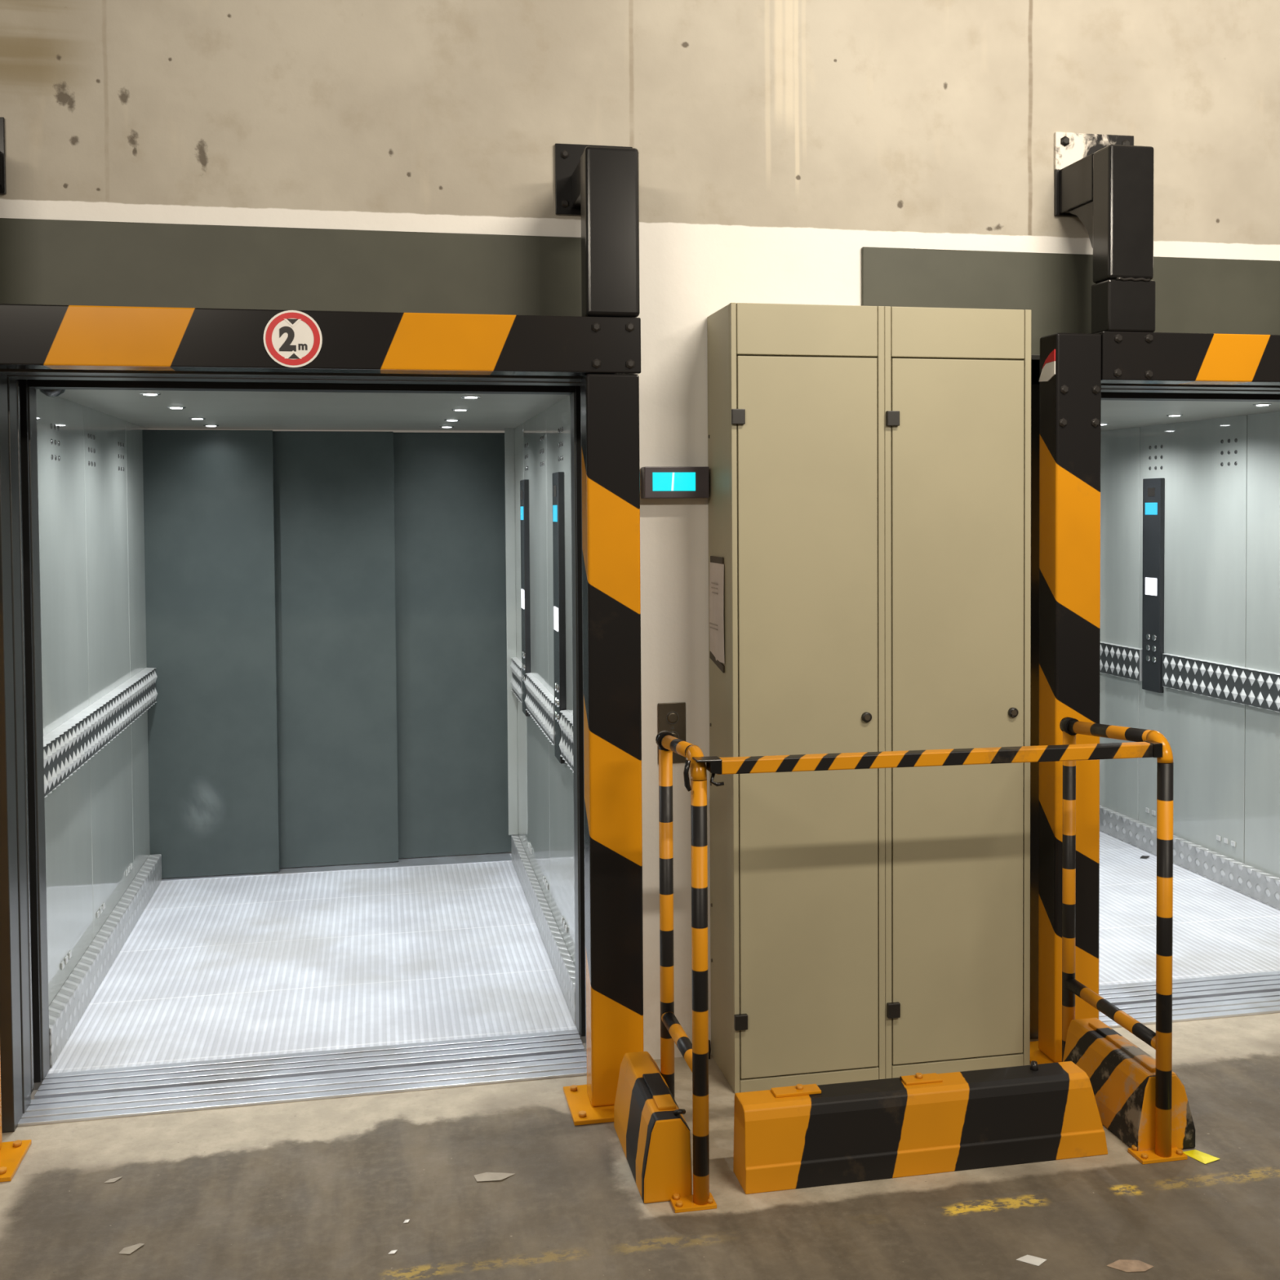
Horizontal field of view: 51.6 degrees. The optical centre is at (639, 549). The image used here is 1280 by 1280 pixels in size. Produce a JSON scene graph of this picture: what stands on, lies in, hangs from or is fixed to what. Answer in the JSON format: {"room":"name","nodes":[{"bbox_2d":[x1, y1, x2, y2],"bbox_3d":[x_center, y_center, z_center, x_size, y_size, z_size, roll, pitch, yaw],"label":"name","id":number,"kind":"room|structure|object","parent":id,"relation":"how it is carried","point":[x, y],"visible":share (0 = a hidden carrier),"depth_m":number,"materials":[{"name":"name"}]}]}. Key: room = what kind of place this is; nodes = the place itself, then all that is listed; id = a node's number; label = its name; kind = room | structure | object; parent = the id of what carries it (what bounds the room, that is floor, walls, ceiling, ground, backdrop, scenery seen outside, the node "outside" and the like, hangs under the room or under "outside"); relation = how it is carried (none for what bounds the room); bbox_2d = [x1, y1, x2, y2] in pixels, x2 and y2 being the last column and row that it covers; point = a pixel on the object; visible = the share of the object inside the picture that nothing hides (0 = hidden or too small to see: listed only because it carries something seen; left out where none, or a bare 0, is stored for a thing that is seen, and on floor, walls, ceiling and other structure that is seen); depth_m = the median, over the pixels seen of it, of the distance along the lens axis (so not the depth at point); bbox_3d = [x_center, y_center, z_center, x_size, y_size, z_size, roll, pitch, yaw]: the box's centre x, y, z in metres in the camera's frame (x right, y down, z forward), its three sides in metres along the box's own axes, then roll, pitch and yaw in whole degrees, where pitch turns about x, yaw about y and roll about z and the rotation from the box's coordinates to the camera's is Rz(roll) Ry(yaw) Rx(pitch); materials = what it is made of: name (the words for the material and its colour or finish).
{"room":"freight elevator lobby","nodes":[
{"label":"freight elevator lobby","id":0,"kind":"room"},
{"bbox_2d":[0,0,1279,1059],"bbox_3d":[-0.292,-0.738,4.011,17.000,4.620,0.220,-1,2,-11],"label":"wall","id":1,"kind":"structure","parent":0,"point":[776,141],"depth_m":3.99,"materials":[{"name":"white concrete"}]},
{"bbox_2d":[0,217,586,1133],"bbox_3d":[-1.078,0.343,3.825,2.080,2.510,0.300,-1,2,-11],"label":"door","id":2,"kind":"structure","parent":1,"relation":"in","point":[57,262],"depth_m":3.72,"materials":[{"name":"grey metal"}]},
{"bbox_2d":[18,379,586,1099],"bbox_3d":[-1.196,0.486,5.106,1.752,2.160,2.430,-1,2,-11],"label":"car","id":3,"kind":"object","parent":1,"relation":"in","point":[304,709],"visible":0.99,"depth_m":5.68,"materials":[{"name":"metal"}]},
{"bbox_2d":[50,439,59,445],"bbox_3d":[-1.911,-0.351,4.333,0.003,0.019,0.114,-1,2,-11],"label":"vent","id":4,"kind":"object","parent":3,"relation":"attached to","point":[53,442],"depth_m":4.33,"materials":[{"name":"grey metal"}]},
{"bbox_2d":[50,423,59,431],"bbox_3d":[-1.912,-0.401,4.332,0.003,0.019,0.114,-1,2,-11],"label":"vent","id":5,"kind":"object","parent":3,"relation":"attached to","point":[54,427],"depth_m":4.33,"materials":[{"name":"grey metal"}]},
{"bbox_2d":[51,453,60,461],"bbox_3d":[-1.911,-0.301,4.335,0.003,0.019,0.114,-1,2,-11],"label":"vent","id":6,"kind":"object","parent":3,"relation":"attached to","point":[55,457],"depth_m":4.33,"materials":[{"name":"grey metal"}]},
{"bbox_2d":[61,950,71,969],"bbox_3d":[-1.898,1.357,4.385,0.006,0.022,0.132,-1,2,-11],"label":"vent","id":7,"kind":"object","parent":3,"relation":"attached to","point":[66,957],"depth_m":4.39,"materials":[{"name":"metal"}]},
{"bbox_2d":[88,433,94,439],"bbox_3d":[-2.020,-0.417,4.881,0.003,0.019,0.114,-1,2,-11],"label":"vent","id":8,"kind":"object","parent":3,"relation":"attached to","point":[91,436],"depth_m":4.88,"materials":[{"name":"grey metal"}]},
{"bbox_2d":[88,461,95,466],"bbox_3d":[-2.020,-0.317,4.884,0.003,0.019,0.114,-1,2,-11],"label":"vent","id":9,"kind":"object","parent":3,"relation":"attached to","point":[91,464],"depth_m":4.88,"materials":[{"name":"grey metal"}]},
{"bbox_2d":[88,447,95,453],"bbox_3d":[-2.020,-0.367,4.882,0.003,0.019,0.114,-1,2,-11],"label":"vent","id":10,"kind":"object","parent":3,"relation":"attached to","point":[91,450],"depth_m":4.88,"materials":[{"name":"grey metal"}]},
{"bbox_2d":[96,902,105,918],"bbox_3d":[-2.007,1.341,4.934,0.006,0.022,0.132,-1,2,-11],"label":"vent","id":11,"kind":"object","parent":3,"relation":"attached to","point":[100,908],"depth_m":4.93,"materials":[{"name":"metal"}]},
{"bbox_2d":[125,862,133,876],"bbox_3d":[-2.118,1.325,5.493,0.006,0.022,0.132,-1,2,-11],"label":"vent","id":12,"kind":"object","parent":3,"relation":"attached to","point":[129,866],"depth_m":5.49,"materials":[{"name":"metal"}]},
{"bbox_2d":[138,392,160,395],"bbox_3d":[-1.587,-0.505,4.291,0.068,0.004,0.068,-1,2,-11],"label":"recessed light","id":13,"kind":"object","parent":3,"relation":"attached to","point":[142,393],"depth_m":4.27,"materials":[{"name":"silver metal"}]},
{"bbox_2d":[166,406,186,408],"bbox_3d":[-1.697,-0.521,4.850,0.068,0.004,0.068,-1,2,-11],"label":"recessed light","id":14,"kind":"object","parent":3,"relation":"attached to","point":[172,407],"depth_m":4.84,"materials":[{"name":"silver metal"}]},
{"bbox_2d":[189,417,205,419],"bbox_3d":[-1.810,-0.537,5.419,0.068,0.004,0.068,-1,2,-11],"label":"recessed light","id":15,"kind":"object","parent":3,"relation":"attached to","point":[192,418],"depth_m":5.40,"materials":[{"name":"silver metal"}]},
{"bbox_2d":[203,424,218,426],"bbox_3d":[-1.897,-0.550,5.860,0.068,0.004,0.068,-1,2,-11],"label":"recessed light","id":16,"kind":"object","parent":3,"relation":"attached to","point":[203,424],"depth_m":5.84,"materials":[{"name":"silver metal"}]},
{"bbox_2d":[444,418,460,421],"bbox_3d":[-0.796,-0.550,5.619,0.068,0.004,0.068,-1,2,-11],"label":"recessed light","id":17,"kind":"object","parent":3,"relation":"attached to","point":[446,420],"depth_m":5.59,"materials":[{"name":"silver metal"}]},
{"bbox_2d":[451,408,469,410],"bbox_3d":[-0.684,-0.534,5.050,0.068,0.004,0.068,-1,2,-11],"label":"recessed light","id":18,"kind":"object","parent":3,"relation":"attached to","point":[452,409],"depth_m":5.02,"materials":[{"name":"silver metal"}]},
{"bbox_2d":[460,395,480,398],"bbox_3d":[-0.573,-0.518,4.492,0.068,0.004,0.068,-1,2,-11],"label":"recessed light","id":19,"kind":"object","parent":3,"relation":"attached to","point":[464,397],"depth_m":4.47,"materials":[{"name":"silver metal"}]},
{"bbox_2d":[527,841,532,853],"bbox_3d":[-0.482,1.305,5.801,0.006,0.022,0.132,-1,2,-11],"label":"vent","id":20,"kind":"object","parent":3,"relation":"attached to","point":[529,843],"depth_m":5.79,"materials":[{"name":"metal"}]},
{"bbox_2d":[542,875,548,889],"bbox_3d":[-0.375,1.320,5.256,0.006,0.022,0.132,-1,2,-11],"label":"vent","id":21,"kind":"object","parent":3,"relation":"attached to","point":[545,880],"depth_m":5.25,"materials":[{"name":"metal"}]},
{"bbox_2d":[553,484,555,497],"bbox_3d":[-0.300,-0.208,4.677,0.002,0.040,0.060,-1,2,-11],"label":"speaker grille","id":22,"kind":"object","parent":3,"relation":"attached to","point":[554,486],"depth_m":4.68,"materials":[{"name":"black plastic"}]},
{"bbox_2d":[558,455,563,461],"bbox_3d":[-0.280,-0.323,4.678,0.003,0.019,0.114,-1,2,-11],"label":"vent","id":23,"kind":"object","parent":3,"relation":"attached to","point":[560,457],"depth_m":4.67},
{"bbox_2d":[560,915,567,933],"bbox_3d":[-0.270,1.335,4.727,0.006,0.022,0.132,-1,2,-11],"label":"vent","id":24,"kind":"object","parent":3,"relation":"attached to","point":[563,918],"depth_m":4.72,"materials":[{"name":"metal"}]},
{"bbox_2d":[657,702,685,763],"bbox_3d":[0.097,0.553,4.005,0.084,0.183,0.014,-1,2,-11],"label":"panel","id":25,"kind":"object","parent":1,"relation":"attached to","point":[671,716],"visible":0.62,"depth_m":4.00,"materials":[{"name":"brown metal"}]},
{"bbox_2d":[640,466,709,498],"bbox_3d":[0.105,-0.201,3.963,0.198,0.094,0.056,-1,2,-11],"label":"indicator","id":26,"kind":"object","parent":1,"relation":"attached to","point":[656,482],"visible":1,"depth_m":3.94,"materials":[{"name":"black plastic"}]},
{"bbox_2d":[861,246,1279,1039],"bbox_3d":[2.117,0.302,4.456,2.927,2.510,0.300,-1,2,-11],"label":"door","id":27,"kind":"structure","parent":1,"relation":"in","point":[1193,295],"depth_m":4.19,"materials":[{"name":"grey metal"}]},
{"bbox_2d":[1098,391,1279,1005],"bbox_3d":[1.762,0.448,5.690,1.752,2.160,2.430,-1,2,-11],"label":"car","id":28,"kind":"object","parent":1,"relation":"in","point":[1190,482],"visible":0.41,"depth_m":5.87,"materials":[{"name":"metal"}]},
{"bbox_2d":[1139,855,1149,858],"bbox_3d":[2.392,1.457,6.286,0.034,0.004,0.058,1,2,39],"label":"bit","id":29,"kind":"object","parent":28,"relation":"on","point":[1142,856],"visible":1,"depth_m":6.29,"materials":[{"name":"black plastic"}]},
{"bbox_2d":[1145,807,1155,815],"bbox_3d":[2.475,1.267,6.385,0.006,0.022,0.132,-1,2,-11],"label":"vent","id":30,"kind":"object","parent":28,"relation":"attached to","point":[1148,811],"depth_m":6.42,"materials":[{"name":"metal"}]},
{"bbox_2d":[1147,488,1155,496],"bbox_3d":[2.445,-0.276,6.335,0.002,0.040,0.060,-1,2,-11],"label":"speaker grille","id":31,"kind":"object","parent":28,"relation":"attached to","point":[1151,491],"depth_m":6.33,"materials":[{"name":"black plastic"}]},
{"bbox_2d":[1148,466,1162,470],"bbox_3d":[2.465,-0.391,6.336,0.003,0.019,0.114,-1,2,-11],"label":"vent","id":32,"kind":"object","parent":28,"relation":"attached to","point":[1150,468],"depth_m":6.33,"materials":[{"name":"grey metal"}]},
{"bbox_2d":[1148,455,1162,459],"bbox_3d":[2.465,-0.441,6.334,0.003,0.019,0.114,-1,2,-11],"label":"vent","id":33,"kind":"object","parent":28,"relation":"attached to","point":[1150,457],"depth_m":6.33,"materials":[{"name":"grey metal"}]},
{"bbox_2d":[1148,444,1162,448],"bbox_3d":[2.465,-0.491,6.333,0.003,0.019,0.114,-1,2,-11],"label":"vent","id":34,"kind":"object","parent":28,"relation":"attached to","point":[1150,446],"depth_m":6.33,"materials":[{"name":"grey metal"}]},
{"bbox_2d":[1216,835,1235,846],"bbox_3d":[2.583,1.282,5.841,0.006,0.022,0.132,-1,2,-11],"label":"vent","id":35,"kind":"object","parent":28,"relation":"attached to","point":[1221,840],"depth_m":5.84,"materials":[{"name":"metal"}]},
{"bbox_2d":[1220,461,1237,466],"bbox_3d":[2.573,-0.376,5.792,0.003,0.019,0.114,-1,2,-11],"label":"vent","id":36,"kind":"object","parent":28,"relation":"attached to","point":[1222,463],"depth_m":5.79,"materials":[{"name":"grey metal"}]},
{"bbox_2d":[1220,449,1237,454],"bbox_3d":[2.573,-0.426,5.790,0.003,0.019,0.114,-1,2,-11],"label":"vent","id":37,"kind":"object","parent":28,"relation":"attached to","point":[1222,451],"depth_m":5.79,"materials":[{"name":"grey metal"}]},
{"bbox_2d":[1220,438,1237,443],"bbox_3d":[2.572,-0.476,5.789,0.003,0.019,0.114,-1,2,-11],"label":"vent","id":38,"kind":"object","parent":28,"relation":"attached to","point":[1222,440],"depth_m":5.79,"materials":[{"name":"grey metal"}]},
{"bbox_2d":[1253,403,1271,405],"bbox_3d":[2.384,-0.556,5.076,0.068,0.004,0.068,-1,2,-11],"label":"recessed light","id":39,"kind":"object","parent":28,"relation":"attached to","point":[1254,404],"depth_m":5.05,"materials":[{"name":"silver metal"}]},
{"bbox_2d":[0,1012,1279,1279],"bbox_3d":[0.703,1.752,-0.866,17.000,0.120,9.930,-1,2,-11],"label":"floor","id":40,"kind":"structure","parent":0,"point":[324,1188],"depth_m":3.19,"materials":[{"name":"concrete"}]},
{"bbox_2d":[104,1176,122,1182],"bbox_3d":[-1.320,1.579,3.319,0.042,0.004,0.022,-1,2,-11],"label":"paper scrap","id":41,"kind":"object","parent":40,"relation":"on","point":[113,1180],"visible":1,"depth_m":3.32,"materials":[{"name":"paper"}]},
{"bbox_2d":[118,1243,143,1253],"bbox_3d":[-1.156,1.587,3.010,0.031,0.004,0.051,0,2,26],"label":"paper scrap","id":42,"kind":"object","parent":40,"relation":"on","point":[131,1249],"visible":1,"depth_m":3.01,"materials":[{"name":"beige paper"}]},
{"bbox_2d":[0,116,644,1182],"bbox_3d":[-0.926,0.195,3.604,1.975,2.747,0.382,-1,2,-11],"label":"door frame","id":43,"kind":"structure","parent":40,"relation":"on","point":[597,184],"depth_m":3.63,"materials":[{"name":"black paint"}]},
{"bbox_2d":[263,310,322,367],"bbox_3d":[-0.907,-0.551,3.463,0.149,0.149,0.004,-1,2,-11],"label":"sign","id":44,"kind":"object","parent":43,"relation":"attached to","point":[291,338],"visible":1,"depth_m":3.46,"materials":[{"name":"white metal"}]},
{"bbox_2d":[388,1249,397,1253],"bbox_3d":[-0.558,1.583,2.989,0.014,0.004,0.017,0,2,21],"label":"paper scrap","id":45,"kind":"object","parent":40,"relation":"on","point":[393,1251],"visible":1,"depth_m":2.99,"materials":[{"name":"white paper"}]},
{"bbox_2d":[474,1172,515,1182],"bbox_3d":[-0.365,1.572,3.322,0.105,0.004,0.041,0,2,-3],"label":"paper scrap","id":46,"kind":"object","parent":40,"relation":"on","point":[486,1176],"visible":1,"depth_m":3.32,"materials":[{"name":"beige paper"}]},
{"bbox_2d":[613,1051,692,1203],"bbox_3d":[0.027,1.459,3.397,0.122,0.220,0.410,-1,2,-11],"label":"block","id":47,"kind":"object","parent":40,"relation":"on","point":[653,1132],"visible":1,"depth_m":3.24,"materials":[{"name":"yellow concrete"}]},
{"bbox_2d":[655,730,716,1213],"bbox_3d":[0.092,1.019,3.330,0.103,1.102,0.386,-1,2,-11],"label":"guard rail","id":48,"kind":"object","parent":40,"relation":"on","point":[695,1054],"visible":0.89,"depth_m":3.17,"materials":[{"name":"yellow metal"}]},
{"bbox_2d":[683,740,1162,791],"bbox_3d":[0.710,0.524,3.254,1.240,0.076,0.048,-1,2,-11],"label":"bar","id":49,"kind":"object","parent":48,"relation":"attached to","point":[1147,748],"visible":1,"depth_m":3.23,"materials":[{"name":"black paint"}]},
{"bbox_2d":[708,1040,711,1058],"bbox_3d":[0.194,1.513,4.035,0.045,0.064,0.020,1,2,40],"label":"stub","id":50,"kind":"object","parent":40,"relation":"on","point":[709,1046],"visible":0.29,"depth_m":4.02,"materials":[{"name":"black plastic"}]},
{"bbox_2d":[706,302,885,1093],"bbox_3d":[0.460,0.424,3.929,0.460,2.252,0.291,-1,2,-11],"label":"tall cabinet","id":51,"kind":"object","parent":40,"relation":"on","point":[796,428],"visible":0.96,"depth_m":3.80,"materials":[{"name":"beige metal"}]},
{"bbox_2d":[708,555,724,672],"bbox_3d":[0.224,0.187,3.907,0.011,0.334,0.165,-1,2,-11],"label":"notice","id":52,"kind":"object","parent":51,"relation":"attached to","point":[716,622],"visible":1,"depth_m":3.89,"materials":[{"name":"white paper"}]},
{"bbox_2d":[733,1060,1107,1194],"bbox_3d":[0.721,1.454,3.378,0.970,0.222,0.116,-1,2,-11],"label":"block","id":53,"kind":"object","parent":40,"relation":"on","point":[799,1135],"visible":1,"depth_m":3.33,"materials":[{"name":"yellow concrete"}]},
{"bbox_2d":[884,306,1031,1078],"bbox_3d":[0.910,0.418,4.018,0.456,2.252,0.291,-1,2,-11],"label":"tall cabinet","id":54,"kind":"object","parent":40,"relation":"on","point":[957,381],"visible":0.93,"depth_m":3.89,"materials":[{"name":"beige metal"}]},
{"bbox_2d":[1016,1254,1046,1266],"bbox_3d":[0.869,1.575,2.942,0.059,0.003,0.034,1,2,32],"label":"paper tag","id":55,"kind":"object","parent":40,"relation":"on","point":[1034,1260],"visible":1,"depth_m":2.94,"materials":[{"name":"white paper"}]},
{"bbox_2d":[1059,716,1187,1164],"bbox_3d":[1.287,1.007,3.606,0.127,1.094,0.499,-1,2,-11],"label":"guard rail","id":56,"kind":"object","parent":40,"relation":"on","point":[1161,1041],"visible":0.86,"depth_m":3.40,"materials":[{"name":"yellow metal"}]},
{"bbox_2d":[1062,1017,1195,1151],"bbox_3d":[1.326,1.448,3.621,0.168,0.211,0.395,-1,2,-11],"label":"block","id":57,"kind":"object","parent":40,"relation":"on","point":[1122,1075],"visible":0.77,"depth_m":3.51,"materials":[{"name":"orange concrete"}]},
{"bbox_2d":[1106,1259,1153,1272],"bbox_3d":[1.078,1.575,2.915,0.100,0.003,0.052,-1,2,-11],"label":"leaf","id":58,"kind":"object","parent":40,"relation":"on","point":[1126,1265],"visible":1,"depth_m":2.91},
{"bbox_2d":[1030,132,1279,1064],"bbox_3d":[2.131,0.101,4.208,2.010,2.857,0.380,-1,2,-11],"label":"door frame","id":59,"kind":"structure","parent":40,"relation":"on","point":[1104,181],"depth_m":3.94,"materials":[{"name":"black paint"}]},
{"bbox_2d":[1039,349,1055,382],"bbox_3d":[1.210,-0.546,3.942,0.003,0.090,0.095,-1,2,-11],"label":"round sticker","id":60,"kind":"object","parent":59,"relation":"attached to","point":[1048,371],"visible":1,"depth_m":3.92,"materials":[{"name":"white plastic"}]},
{"bbox_2d":[1182,1149,1220,1164],"bbox_3d":[1.441,1.556,3.408,0.054,0.006,0.076,-1,2,-29],"label":"label","id":61,"kind":"object","parent":40,"relation":"on","point":[1203,1157],"visible":0.91,"depth_m":3.40,"materials":[{"name":"yellow paper"}]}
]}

